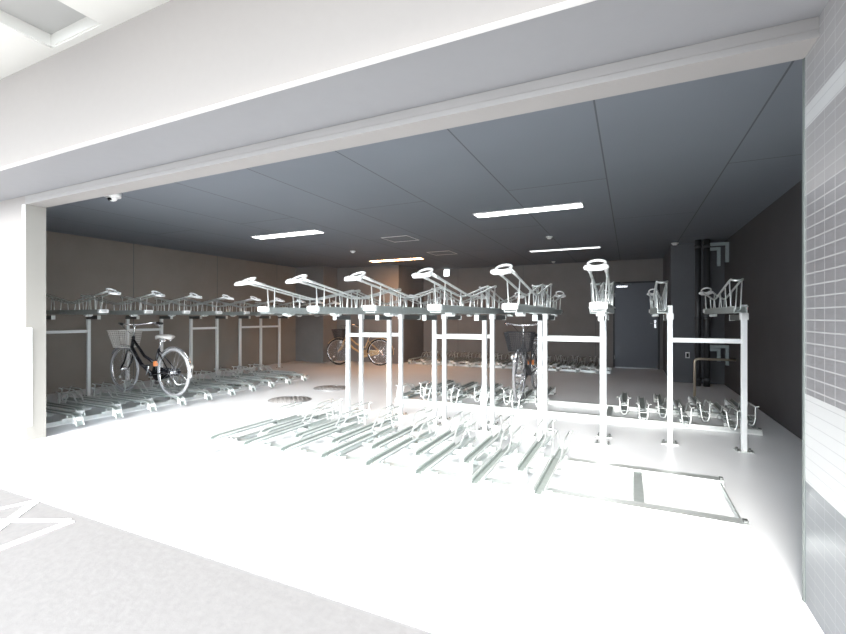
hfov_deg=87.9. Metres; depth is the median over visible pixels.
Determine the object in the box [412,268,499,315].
tray
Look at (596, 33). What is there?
beam
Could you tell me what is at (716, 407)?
lower rack slot
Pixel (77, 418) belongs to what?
lower rack slot
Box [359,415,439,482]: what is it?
lower rack slot
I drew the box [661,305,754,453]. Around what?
stand
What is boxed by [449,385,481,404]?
lower rack slot
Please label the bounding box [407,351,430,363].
lower rack slot
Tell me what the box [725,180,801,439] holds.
wall
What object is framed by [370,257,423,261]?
recessed light
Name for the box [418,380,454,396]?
lower rack slot
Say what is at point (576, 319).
wall
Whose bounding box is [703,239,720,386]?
drain pipe
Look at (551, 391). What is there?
lower rack slot
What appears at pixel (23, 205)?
trim
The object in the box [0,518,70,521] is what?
painted line
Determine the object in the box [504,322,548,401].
bicycle
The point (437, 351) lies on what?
lower rack slot
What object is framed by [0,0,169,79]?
ceiling
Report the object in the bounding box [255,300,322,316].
tray
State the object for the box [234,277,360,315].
tray
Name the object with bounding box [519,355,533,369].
lower rack slot
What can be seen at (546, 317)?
stand
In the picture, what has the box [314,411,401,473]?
lower rack slot
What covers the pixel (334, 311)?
tray
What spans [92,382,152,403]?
lower rack slot
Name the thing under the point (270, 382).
lower rack slot
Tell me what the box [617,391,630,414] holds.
lower rack slot
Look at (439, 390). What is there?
lower rack slot
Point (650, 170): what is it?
ceiling
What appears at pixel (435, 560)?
floor
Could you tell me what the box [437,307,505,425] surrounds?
stand
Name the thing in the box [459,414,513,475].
lower rack slot
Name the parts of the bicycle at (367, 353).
frame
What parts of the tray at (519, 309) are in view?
cap plate, guide rail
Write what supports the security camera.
attached to the ceiling at (650, 170)
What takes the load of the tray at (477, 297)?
on the stand at (492, 317)
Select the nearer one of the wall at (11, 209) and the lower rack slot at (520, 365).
the wall at (11, 209)
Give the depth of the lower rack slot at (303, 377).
8.20 m
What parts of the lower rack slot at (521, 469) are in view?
guide rod, guide rod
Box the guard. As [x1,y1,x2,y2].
[18,328,31,426]
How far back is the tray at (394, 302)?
6.17 m
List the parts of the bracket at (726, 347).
bracket arm, bracket leg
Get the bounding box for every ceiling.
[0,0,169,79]
[46,59,802,269]
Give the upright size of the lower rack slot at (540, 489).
0.234 m
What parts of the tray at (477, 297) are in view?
guide rail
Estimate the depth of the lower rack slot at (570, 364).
10.23 m
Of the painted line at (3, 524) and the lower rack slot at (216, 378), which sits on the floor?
the painted line at (3, 524)
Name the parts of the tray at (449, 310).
guide rail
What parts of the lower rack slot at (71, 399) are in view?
guide rod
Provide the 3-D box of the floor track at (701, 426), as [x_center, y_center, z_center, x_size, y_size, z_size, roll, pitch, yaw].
[1.694,1.169,5.724,4.250,0.062,0.822,0,0,25]
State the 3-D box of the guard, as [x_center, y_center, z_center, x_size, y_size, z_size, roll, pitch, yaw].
[-3.865,0.583,4.259,0.104,0.955,0.074,0,0,25]
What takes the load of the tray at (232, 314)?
on the stand at (191, 328)
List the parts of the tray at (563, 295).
guide rail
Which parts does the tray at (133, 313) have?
guide rail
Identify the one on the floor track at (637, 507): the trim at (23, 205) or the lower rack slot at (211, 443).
the lower rack slot at (211, 443)
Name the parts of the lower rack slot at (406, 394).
guide rod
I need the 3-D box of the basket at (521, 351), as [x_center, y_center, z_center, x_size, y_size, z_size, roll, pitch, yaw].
[1.237,0.465,5.621,0.359,0.551,0.294,0,0,25]
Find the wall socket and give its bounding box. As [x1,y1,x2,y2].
[685,352,689,357]
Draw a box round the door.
[613,281,659,369]
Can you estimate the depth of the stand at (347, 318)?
5.21 m
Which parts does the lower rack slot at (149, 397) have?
guide rod, guide rod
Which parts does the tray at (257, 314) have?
guide rail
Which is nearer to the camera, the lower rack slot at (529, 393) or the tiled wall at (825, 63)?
the tiled wall at (825, 63)
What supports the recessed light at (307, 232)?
in the ceiling at (650, 170)
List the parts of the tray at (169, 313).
guide rail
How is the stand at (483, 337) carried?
on the floor
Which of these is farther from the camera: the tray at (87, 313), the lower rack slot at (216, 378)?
the lower rack slot at (216, 378)
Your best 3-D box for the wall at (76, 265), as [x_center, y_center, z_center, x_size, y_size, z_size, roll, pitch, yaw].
[-4.595,-0.070,9.844,0.300,2.540,9.500,0,0,25]
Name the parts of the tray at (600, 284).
guide rail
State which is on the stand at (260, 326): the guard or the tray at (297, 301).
the tray at (297, 301)
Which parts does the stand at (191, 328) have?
post, support arm, post, support arm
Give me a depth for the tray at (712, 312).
4.22 m
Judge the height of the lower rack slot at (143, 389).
0.234 m
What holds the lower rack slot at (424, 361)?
on the floor track at (418, 361)
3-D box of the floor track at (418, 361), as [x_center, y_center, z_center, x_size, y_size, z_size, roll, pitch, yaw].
[1.988,1.169,10.669,4.750,0.062,0.822,0,0,25]
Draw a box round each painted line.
[0,500,32,509]
[0,501,39,530]
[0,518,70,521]
[0,520,74,550]
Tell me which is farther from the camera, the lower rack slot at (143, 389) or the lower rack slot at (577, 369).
the lower rack slot at (577, 369)
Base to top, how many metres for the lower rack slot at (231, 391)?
0.234 m
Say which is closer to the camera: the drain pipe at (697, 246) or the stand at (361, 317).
the stand at (361, 317)
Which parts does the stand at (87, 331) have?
post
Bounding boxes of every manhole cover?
[268,396,311,403]
[313,385,345,390]
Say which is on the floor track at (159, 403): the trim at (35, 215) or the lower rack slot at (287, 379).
the lower rack slot at (287, 379)
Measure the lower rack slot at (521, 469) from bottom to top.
0.234 m
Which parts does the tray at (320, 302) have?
guide rail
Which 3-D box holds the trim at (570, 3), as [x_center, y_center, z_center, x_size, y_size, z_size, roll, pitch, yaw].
[-2.651,-1.171,3.149,15.520,0.016,0.024,0,0,25]
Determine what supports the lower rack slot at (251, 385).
on the floor track at (159, 403)
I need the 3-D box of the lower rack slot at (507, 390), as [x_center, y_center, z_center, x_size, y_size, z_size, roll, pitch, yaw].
[1.031,1.064,6.136,0.162,0.234,1.237,0,0,25]
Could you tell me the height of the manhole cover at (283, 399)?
0.014 m
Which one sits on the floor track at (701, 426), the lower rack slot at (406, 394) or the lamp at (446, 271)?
the lower rack slot at (406, 394)
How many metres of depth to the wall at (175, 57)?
2.50 m
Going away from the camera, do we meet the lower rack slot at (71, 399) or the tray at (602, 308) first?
the tray at (602, 308)
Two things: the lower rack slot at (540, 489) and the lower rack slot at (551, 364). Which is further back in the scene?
the lower rack slot at (551, 364)
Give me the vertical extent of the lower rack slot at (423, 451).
0.234 m
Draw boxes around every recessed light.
[251,230,324,238]
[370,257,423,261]
[473,202,583,217]
[529,246,600,251]
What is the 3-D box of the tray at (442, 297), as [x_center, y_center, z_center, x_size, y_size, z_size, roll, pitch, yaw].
[-0.019,-0.184,6.101,0.144,0.357,1.964,0,0,25]
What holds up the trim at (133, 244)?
attached to the wall at (76, 265)
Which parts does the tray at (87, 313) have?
guide rail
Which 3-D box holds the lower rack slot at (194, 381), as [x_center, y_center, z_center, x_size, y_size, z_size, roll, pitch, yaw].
[-3.639,1.064,7.178,1.237,0.234,0.162,0,0,25]
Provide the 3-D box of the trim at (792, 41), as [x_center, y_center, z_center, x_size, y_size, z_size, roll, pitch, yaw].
[-1.119,-1.131,3.044,5.952,0.089,0.166,0,0,25]
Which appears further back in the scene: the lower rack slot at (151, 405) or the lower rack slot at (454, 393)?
the lower rack slot at (454, 393)
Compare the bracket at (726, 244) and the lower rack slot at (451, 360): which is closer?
the bracket at (726, 244)
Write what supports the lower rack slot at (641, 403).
on the floor track at (701, 426)
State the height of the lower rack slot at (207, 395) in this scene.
0.234 m
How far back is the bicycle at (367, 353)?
10.93 m
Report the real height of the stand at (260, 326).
1.222 m
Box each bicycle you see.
[107,322,193,395]
[326,324,394,365]
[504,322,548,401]
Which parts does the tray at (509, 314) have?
guide rail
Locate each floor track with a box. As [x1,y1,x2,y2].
[46,375,308,427]
[225,423,749,534]
[395,389,762,434]
[411,360,611,373]
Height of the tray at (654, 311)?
0.357 m
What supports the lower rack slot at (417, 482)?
on the floor track at (637, 507)
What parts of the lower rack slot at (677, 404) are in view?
guide rod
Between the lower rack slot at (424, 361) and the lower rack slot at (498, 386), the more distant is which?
the lower rack slot at (424, 361)
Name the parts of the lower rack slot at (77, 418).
guide rod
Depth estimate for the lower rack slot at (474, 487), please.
3.13 m
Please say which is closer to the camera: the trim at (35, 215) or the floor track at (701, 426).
the trim at (35, 215)
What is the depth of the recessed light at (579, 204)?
5.49 m
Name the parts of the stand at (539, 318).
arm plate, post, arm plate, post, plate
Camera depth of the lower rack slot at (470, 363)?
10.55 m
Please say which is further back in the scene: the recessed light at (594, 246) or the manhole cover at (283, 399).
the recessed light at (594, 246)
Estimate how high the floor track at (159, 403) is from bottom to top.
0.062 m
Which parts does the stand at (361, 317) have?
post, support arm, post, support arm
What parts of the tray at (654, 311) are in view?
guide rail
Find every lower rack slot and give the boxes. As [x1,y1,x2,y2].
[46,396,85,415]
[46,407,84,426]
[56,390,123,418]
[58,386,121,408]
[91,386,156,411]
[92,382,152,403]
[122,379,178,398]
[123,382,186,405]
[148,377,205,393]
[150,379,212,400]
[173,374,227,389]
[176,375,235,395]
[194,370,248,386]
[198,372,255,391]
[203,401,305,452]
[214,368,266,382]
[218,370,274,387]
[232,366,283,379]
[237,367,291,384]
[237,404,335,458]
[248,364,298,376]
[254,365,306,380]
[258,398,342,441]
[273,408,367,465]
[291,401,371,447]
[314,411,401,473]
[327,403,403,449]
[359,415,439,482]
[366,406,437,458]
[395,382,431,399]
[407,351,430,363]
[409,419,480,492]
[410,410,474,465]
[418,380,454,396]
[420,351,441,361]
[421,383,459,402]
[422,352,441,364]
[437,352,457,365]
[447,381,478,399]
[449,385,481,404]
[450,352,469,362]
[452,353,472,365]
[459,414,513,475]
[465,352,481,363]
[466,424,524,503]
[468,354,481,366]
[472,383,502,401]
[478,387,509,406]
[487,354,502,367]
[497,354,512,365]
[501,358,512,368]
[501,385,528,404]
[510,389,537,410]
[513,418,556,484]
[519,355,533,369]
[529,428,573,515]
[532,386,555,406]
[549,355,561,367]
[556,357,567,371]
[567,356,578,368]
[575,357,585,372]
[587,356,594,369]
[595,358,599,373]
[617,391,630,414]
[636,396,651,422]
[653,393,666,417]
[673,399,694,426]
[688,395,713,421]
[708,401,739,430]
[724,398,758,425]
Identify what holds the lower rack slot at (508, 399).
on the floor track at (701, 426)
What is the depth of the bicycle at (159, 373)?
6.14 m
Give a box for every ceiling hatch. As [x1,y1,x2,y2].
[382,235,417,241]
[427,251,456,254]
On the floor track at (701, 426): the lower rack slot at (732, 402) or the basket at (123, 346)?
the lower rack slot at (732, 402)
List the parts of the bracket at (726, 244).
bracket arm, bracket leg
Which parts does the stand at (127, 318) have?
post, post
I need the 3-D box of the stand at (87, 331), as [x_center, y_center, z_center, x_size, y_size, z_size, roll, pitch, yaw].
[-5.113,0.589,6.372,0.330,1.222,0.715,0,0,25]
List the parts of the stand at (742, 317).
post, plate, support arm, post, plate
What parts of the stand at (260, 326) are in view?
post, support arm, post, post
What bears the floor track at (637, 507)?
on the floor
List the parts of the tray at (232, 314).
guide rail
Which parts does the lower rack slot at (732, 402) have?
guide rod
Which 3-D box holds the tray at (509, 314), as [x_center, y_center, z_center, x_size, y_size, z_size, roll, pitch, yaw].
[1.027,-0.184,5.609,0.144,0.357,1.964,0,0,25]
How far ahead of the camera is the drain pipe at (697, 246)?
7.59 m
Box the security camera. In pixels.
[104,193,121,201]
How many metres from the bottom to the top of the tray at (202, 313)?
0.357 m
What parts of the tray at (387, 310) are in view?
guide rail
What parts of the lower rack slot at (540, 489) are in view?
guide rod, guide rod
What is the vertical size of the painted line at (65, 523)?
0.006 m
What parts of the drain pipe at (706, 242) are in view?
pipe bracket, pipe bracket, bracket arm, bracket arm, bracket leg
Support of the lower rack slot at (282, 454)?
on the floor track at (637, 507)
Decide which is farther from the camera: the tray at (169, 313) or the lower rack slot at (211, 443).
the tray at (169, 313)
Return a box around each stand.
[46,315,100,402]
[121,316,172,390]
[189,316,227,380]
[239,316,288,373]
[333,315,391,419]
[357,314,419,415]
[422,315,490,431]
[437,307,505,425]
[532,315,610,445]
[542,314,611,437]
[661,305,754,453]
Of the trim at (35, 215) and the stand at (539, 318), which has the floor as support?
the stand at (539, 318)
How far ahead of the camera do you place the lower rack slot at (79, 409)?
5.21 m
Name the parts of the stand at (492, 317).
post, support arm, post, support arm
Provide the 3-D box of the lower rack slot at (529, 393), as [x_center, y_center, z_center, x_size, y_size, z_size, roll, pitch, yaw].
[1.398,1.064,5.963,0.162,0.234,1.237,0,0,25]
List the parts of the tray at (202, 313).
guide rail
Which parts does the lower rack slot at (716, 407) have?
guide rod, guide rod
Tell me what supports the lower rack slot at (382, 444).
on the floor track at (637, 507)
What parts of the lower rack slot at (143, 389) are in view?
guide rod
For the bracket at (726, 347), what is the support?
attached to the wall at (766, 252)
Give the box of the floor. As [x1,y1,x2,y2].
[0,360,823,633]
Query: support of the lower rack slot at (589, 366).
on the floor track at (418, 361)
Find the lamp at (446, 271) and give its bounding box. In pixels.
[444,269,449,276]
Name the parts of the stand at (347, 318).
support arm, post, support arm, post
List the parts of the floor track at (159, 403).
rail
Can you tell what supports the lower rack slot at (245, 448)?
on the floor track at (637, 507)
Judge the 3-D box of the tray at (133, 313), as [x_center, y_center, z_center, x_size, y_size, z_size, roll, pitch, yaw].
[-4.419,-0.184,6.363,1.964,0.357,0.144,0,0,25]
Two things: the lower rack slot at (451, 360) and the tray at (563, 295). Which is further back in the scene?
the lower rack slot at (451, 360)
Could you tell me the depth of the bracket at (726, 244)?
7.44 m
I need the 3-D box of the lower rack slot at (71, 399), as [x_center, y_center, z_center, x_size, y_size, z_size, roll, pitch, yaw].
[-4.329,1.064,5.713,1.237,0.234,0.162,0,0,25]
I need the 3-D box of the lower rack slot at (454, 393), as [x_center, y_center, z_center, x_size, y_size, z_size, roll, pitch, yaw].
[0.624,1.064,6.703,0.162,0.234,1.237,0,0,25]
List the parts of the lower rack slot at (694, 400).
guide rod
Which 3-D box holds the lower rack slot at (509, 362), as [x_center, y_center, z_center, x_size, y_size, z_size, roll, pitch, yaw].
[2.081,1.064,10.526,0.162,0.234,1.237,0,0,25]
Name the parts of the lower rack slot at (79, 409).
guide rod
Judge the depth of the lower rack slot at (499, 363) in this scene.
10.69 m
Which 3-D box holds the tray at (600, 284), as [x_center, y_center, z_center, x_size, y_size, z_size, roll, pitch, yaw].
[2.072,-0.184,5.117,0.144,0.357,1.964,0,0,25]
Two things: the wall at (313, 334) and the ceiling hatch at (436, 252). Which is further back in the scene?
the wall at (313, 334)
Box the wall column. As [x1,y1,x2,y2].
[663,241,724,384]
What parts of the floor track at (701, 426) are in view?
rail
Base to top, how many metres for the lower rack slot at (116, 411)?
0.234 m
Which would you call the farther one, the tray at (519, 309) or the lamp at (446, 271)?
the lamp at (446, 271)
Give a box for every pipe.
[693,358,735,396]
[694,240,701,385]
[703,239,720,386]
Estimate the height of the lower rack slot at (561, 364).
0.234 m
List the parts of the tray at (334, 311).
guide rail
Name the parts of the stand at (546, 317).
post, support arm, post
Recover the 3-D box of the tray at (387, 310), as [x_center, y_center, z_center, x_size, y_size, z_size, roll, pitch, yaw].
[-0.142,-0.184,4.198,0.144,0.357,1.964,0,0,25]
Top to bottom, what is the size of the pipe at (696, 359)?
0.607 m
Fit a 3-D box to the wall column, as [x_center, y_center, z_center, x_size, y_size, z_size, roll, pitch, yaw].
[5.472,-0.070,9.030,0.830,2.540,2.400,0,0,25]
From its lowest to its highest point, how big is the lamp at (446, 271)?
0.200 m
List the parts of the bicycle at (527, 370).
frame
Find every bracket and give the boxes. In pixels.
[710,242,728,261]
[710,345,728,365]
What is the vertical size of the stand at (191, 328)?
1.222 m
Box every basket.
[107,330,141,366]
[331,329,345,349]
[504,331,534,370]
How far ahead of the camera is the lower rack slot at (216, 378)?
7.55 m
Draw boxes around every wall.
[0,0,567,166]
[0,196,24,439]
[46,231,294,393]
[295,266,336,362]
[337,265,423,363]
[424,258,662,369]
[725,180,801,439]
[805,0,845,633]
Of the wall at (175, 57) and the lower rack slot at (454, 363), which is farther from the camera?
the lower rack slot at (454, 363)
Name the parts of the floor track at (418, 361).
rail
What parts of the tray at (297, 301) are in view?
guide rail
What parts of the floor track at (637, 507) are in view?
rail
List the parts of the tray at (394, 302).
guide rail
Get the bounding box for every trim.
[0,0,595,170]
[22,204,25,440]
[24,16,819,207]
[26,204,45,440]
[133,244,595,378]
[802,58,804,602]
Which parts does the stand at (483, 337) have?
support arm, post, arm plate, support arm, post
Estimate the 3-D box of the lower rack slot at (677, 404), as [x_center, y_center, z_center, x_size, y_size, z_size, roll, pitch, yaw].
[3.044,1.064,5.188,0.162,0.234,1.237,0,0,25]
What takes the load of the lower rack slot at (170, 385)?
on the floor track at (159, 403)
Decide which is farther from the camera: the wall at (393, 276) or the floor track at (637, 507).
the wall at (393, 276)
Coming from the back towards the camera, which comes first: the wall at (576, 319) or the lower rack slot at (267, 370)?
the wall at (576, 319)
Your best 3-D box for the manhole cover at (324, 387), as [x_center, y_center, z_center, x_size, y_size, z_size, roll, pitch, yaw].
[-1.540,1.198,7.412,0.612,0.014,0.612,0,0,25]
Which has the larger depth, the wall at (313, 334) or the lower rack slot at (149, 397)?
the wall at (313, 334)
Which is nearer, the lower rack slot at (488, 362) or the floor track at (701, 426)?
the floor track at (701, 426)
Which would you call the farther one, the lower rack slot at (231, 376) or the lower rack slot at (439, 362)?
the lower rack slot at (439, 362)
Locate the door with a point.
(636, 334)
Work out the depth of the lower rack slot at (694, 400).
5.07 m
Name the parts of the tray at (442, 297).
guide rail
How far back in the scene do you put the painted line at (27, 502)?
2.80 m
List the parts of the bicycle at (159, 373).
frame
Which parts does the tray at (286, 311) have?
guide rail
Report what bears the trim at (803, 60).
attached to the tiled wall at (825, 63)
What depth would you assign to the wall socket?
7.99 m
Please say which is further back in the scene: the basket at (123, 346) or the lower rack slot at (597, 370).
the lower rack slot at (597, 370)
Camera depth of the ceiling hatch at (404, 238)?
7.48 m
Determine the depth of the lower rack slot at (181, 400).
6.03 m
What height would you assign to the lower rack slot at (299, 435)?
0.234 m
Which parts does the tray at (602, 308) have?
cap plate, guide rail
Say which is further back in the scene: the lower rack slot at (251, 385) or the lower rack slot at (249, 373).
the lower rack slot at (249, 373)
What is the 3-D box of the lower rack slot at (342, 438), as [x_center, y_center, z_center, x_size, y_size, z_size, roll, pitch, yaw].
[-0.526,1.064,4.259,0.162,0.234,1.237,0,0,25]
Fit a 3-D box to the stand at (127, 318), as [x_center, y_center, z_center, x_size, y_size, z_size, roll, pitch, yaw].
[-4.623,0.589,7.412,0.330,1.222,0.715,0,0,25]
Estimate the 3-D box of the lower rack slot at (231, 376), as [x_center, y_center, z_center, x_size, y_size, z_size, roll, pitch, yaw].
[-3.294,1.064,7.911,1.237,0.234,0.162,0,0,25]
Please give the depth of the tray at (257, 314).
8.27 m
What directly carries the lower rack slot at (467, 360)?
on the floor track at (418, 361)
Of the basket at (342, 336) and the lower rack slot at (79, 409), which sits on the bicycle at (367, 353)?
the basket at (342, 336)
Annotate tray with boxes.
[46,288,120,316]
[76,291,164,316]
[120,293,201,316]
[154,294,233,316]
[185,296,260,316]
[213,297,284,316]
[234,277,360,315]
[234,299,305,316]
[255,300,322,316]
[270,301,339,316]
[285,274,405,315]
[344,271,446,315]
[351,292,417,316]
[388,289,450,314]
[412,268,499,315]
[431,288,485,316]
[476,286,524,316]
[490,264,554,315]
[530,284,565,316]
[583,259,615,315]
[588,283,609,313]
[647,281,669,316]
[699,278,747,316]
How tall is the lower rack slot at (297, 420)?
0.234 m
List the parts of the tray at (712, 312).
guide rail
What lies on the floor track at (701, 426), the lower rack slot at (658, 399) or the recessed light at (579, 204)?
the lower rack slot at (658, 399)
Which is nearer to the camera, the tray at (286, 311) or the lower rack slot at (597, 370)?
the tray at (286, 311)
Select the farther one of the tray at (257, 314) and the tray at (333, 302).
the tray at (333, 302)
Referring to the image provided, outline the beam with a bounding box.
[0,0,828,201]

